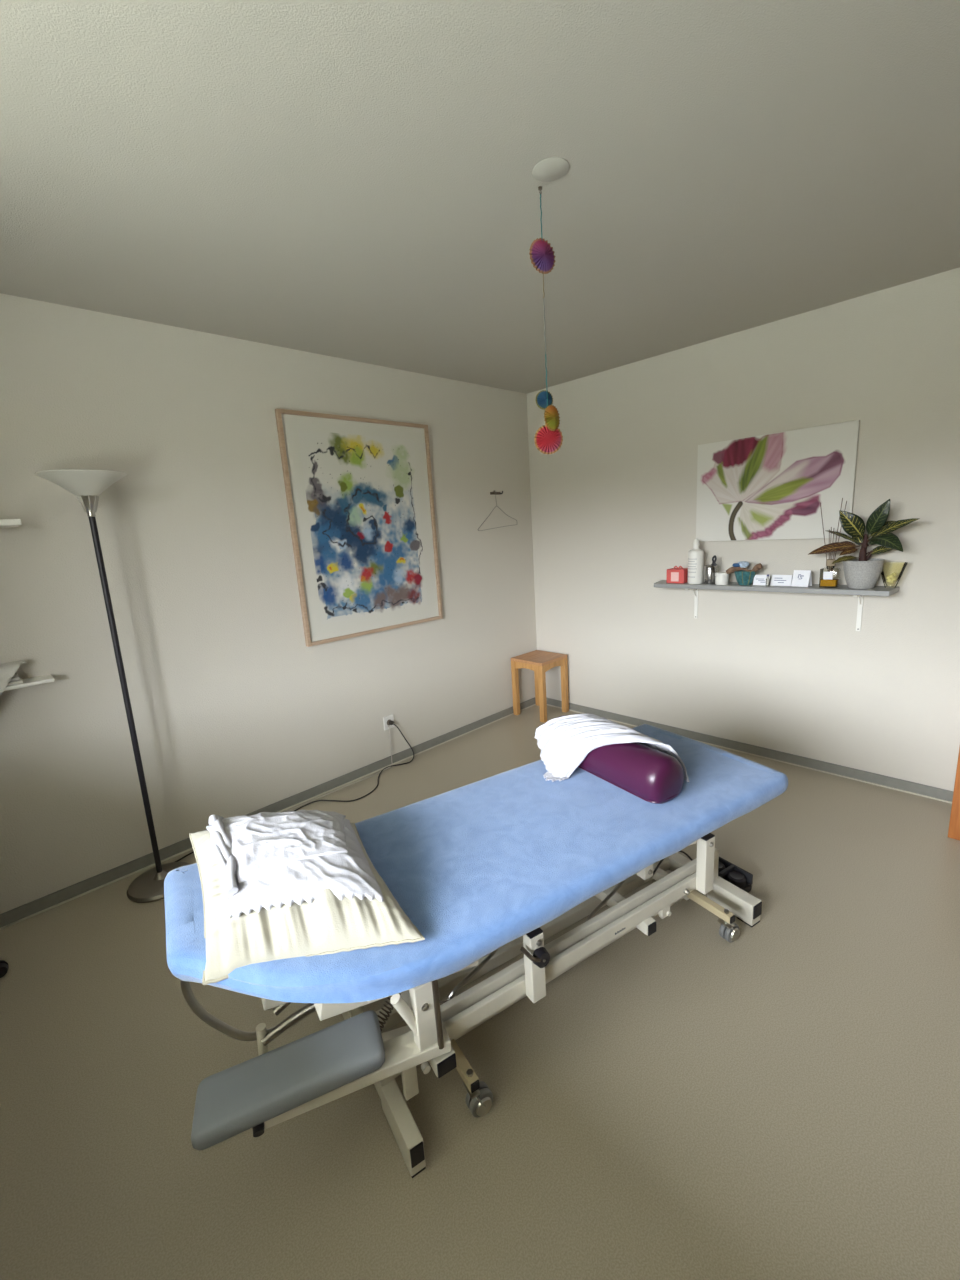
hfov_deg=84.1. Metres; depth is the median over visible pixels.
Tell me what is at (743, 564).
shell
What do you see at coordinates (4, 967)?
stool
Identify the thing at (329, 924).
pillow
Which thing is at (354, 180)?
ceiling
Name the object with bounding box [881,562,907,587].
glass dish
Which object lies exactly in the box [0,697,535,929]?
baseboard
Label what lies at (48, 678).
ledge
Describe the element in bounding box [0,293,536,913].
wall
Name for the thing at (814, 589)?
wall shelf
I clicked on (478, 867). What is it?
cover
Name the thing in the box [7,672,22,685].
folded towel
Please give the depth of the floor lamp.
2.22 m
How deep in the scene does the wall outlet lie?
3.50 m
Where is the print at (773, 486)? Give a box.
[696,420,859,541]
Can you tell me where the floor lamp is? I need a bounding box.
[35,469,189,902]
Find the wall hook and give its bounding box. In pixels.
[490,491,502,494]
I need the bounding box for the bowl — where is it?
[734,570,755,584]
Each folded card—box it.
[753,575,770,584]
[770,575,791,585]
[791,570,811,586]
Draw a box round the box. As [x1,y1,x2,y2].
[666,566,687,582]
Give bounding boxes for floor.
[0,705,959,1279]
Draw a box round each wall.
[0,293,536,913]
[527,267,959,790]
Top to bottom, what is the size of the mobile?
0.764 m
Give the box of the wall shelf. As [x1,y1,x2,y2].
[654,580,898,630]
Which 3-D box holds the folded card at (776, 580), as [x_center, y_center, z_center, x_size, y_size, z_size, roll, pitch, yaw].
[1.689,-0.335,2.979,0.038,0.060,0.103,-15,16,-43]
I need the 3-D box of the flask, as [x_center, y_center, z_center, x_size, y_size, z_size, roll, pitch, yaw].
[1.405,-0.430,3.244,0.076,0.171,0.076,-15,16,-43]
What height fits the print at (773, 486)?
0.582 m
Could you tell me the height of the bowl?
0.081 m
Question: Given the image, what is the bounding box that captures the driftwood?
[726,563,762,573]
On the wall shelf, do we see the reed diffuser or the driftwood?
the reed diffuser
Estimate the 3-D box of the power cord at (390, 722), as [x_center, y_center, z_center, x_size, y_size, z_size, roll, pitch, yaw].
[-0.933,0.808,3.047,1.520,0.304,0.243,-15,16,-43]
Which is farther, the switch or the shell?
the shell
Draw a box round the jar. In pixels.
[715,572,728,584]
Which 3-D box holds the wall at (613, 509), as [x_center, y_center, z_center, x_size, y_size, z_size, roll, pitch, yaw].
[2.080,-0.462,2.842,0.200,2.500,4.500,-15,16,-43]
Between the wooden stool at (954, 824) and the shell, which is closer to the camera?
the wooden stool at (954, 824)
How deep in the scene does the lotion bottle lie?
3.27 m
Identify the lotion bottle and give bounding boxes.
[687,539,703,583]
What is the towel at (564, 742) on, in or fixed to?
on the bolster
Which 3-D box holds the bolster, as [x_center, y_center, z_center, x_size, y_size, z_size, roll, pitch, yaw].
[0.476,0.423,1.964,0.164,0.158,0.567,-11,14,-30]
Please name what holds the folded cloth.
on the pillow
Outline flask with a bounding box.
[703,555,716,583]
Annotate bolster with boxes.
[557,715,683,803]
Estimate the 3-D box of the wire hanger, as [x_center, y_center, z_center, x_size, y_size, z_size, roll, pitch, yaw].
[0.128,-0.971,3.980,0.435,0.287,0.016,-15,16,-43]
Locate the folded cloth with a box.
[206,809,383,918]
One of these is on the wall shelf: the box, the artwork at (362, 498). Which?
the box
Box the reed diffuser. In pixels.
[819,498,846,587]
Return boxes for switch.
[653,851,752,892]
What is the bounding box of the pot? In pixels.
[843,558,884,588]
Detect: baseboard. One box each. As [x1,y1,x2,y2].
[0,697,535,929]
[546,697,953,803]
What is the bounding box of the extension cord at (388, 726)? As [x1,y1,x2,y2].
[284,726,392,811]
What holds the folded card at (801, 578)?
on the wall shelf
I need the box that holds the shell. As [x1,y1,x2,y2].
[738,561,748,567]
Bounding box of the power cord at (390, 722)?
[175,721,413,861]
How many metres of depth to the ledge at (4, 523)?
2.00 m
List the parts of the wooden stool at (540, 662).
leg, leg, seat, leg, leg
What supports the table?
on the floor
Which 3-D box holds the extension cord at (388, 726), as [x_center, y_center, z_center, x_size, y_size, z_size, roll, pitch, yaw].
[-0.874,0.781,3.227,0.041,0.278,0.843,8,16,43]
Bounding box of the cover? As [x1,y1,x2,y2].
[164,724,787,1002]
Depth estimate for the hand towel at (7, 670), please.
2.07 m
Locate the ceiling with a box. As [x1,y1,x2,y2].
[0,0,959,393]
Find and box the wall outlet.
[383,714,394,729]
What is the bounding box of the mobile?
[529,186,562,454]
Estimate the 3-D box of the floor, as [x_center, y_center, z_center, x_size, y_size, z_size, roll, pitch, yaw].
[0.480,1.232,1.656,4.720,0.120,4.700,-15,16,-43]
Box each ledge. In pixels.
[0,519,21,527]
[4,674,54,690]
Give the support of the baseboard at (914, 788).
attached to the wall at (613, 509)
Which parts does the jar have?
lid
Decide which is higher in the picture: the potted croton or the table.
the potted croton
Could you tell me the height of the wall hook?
0.024 m
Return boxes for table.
[181,833,761,1177]
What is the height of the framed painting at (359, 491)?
1.275 m
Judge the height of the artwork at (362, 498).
1.070 m
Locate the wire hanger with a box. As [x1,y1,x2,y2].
[478,490,516,530]
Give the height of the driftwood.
0.072 m
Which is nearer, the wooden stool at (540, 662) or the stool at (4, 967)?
the stool at (4, 967)
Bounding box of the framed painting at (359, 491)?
[275,408,442,646]
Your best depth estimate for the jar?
3.16 m
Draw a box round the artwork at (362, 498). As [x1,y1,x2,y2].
[298,430,426,623]
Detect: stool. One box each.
[0,960,8,977]
[511,650,568,722]
[948,747,959,840]
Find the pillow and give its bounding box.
[189,823,424,984]
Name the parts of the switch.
pedal cord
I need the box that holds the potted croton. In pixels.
[808,499,919,588]
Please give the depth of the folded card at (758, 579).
3.04 m
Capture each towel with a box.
[0,660,25,695]
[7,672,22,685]
[534,713,689,781]

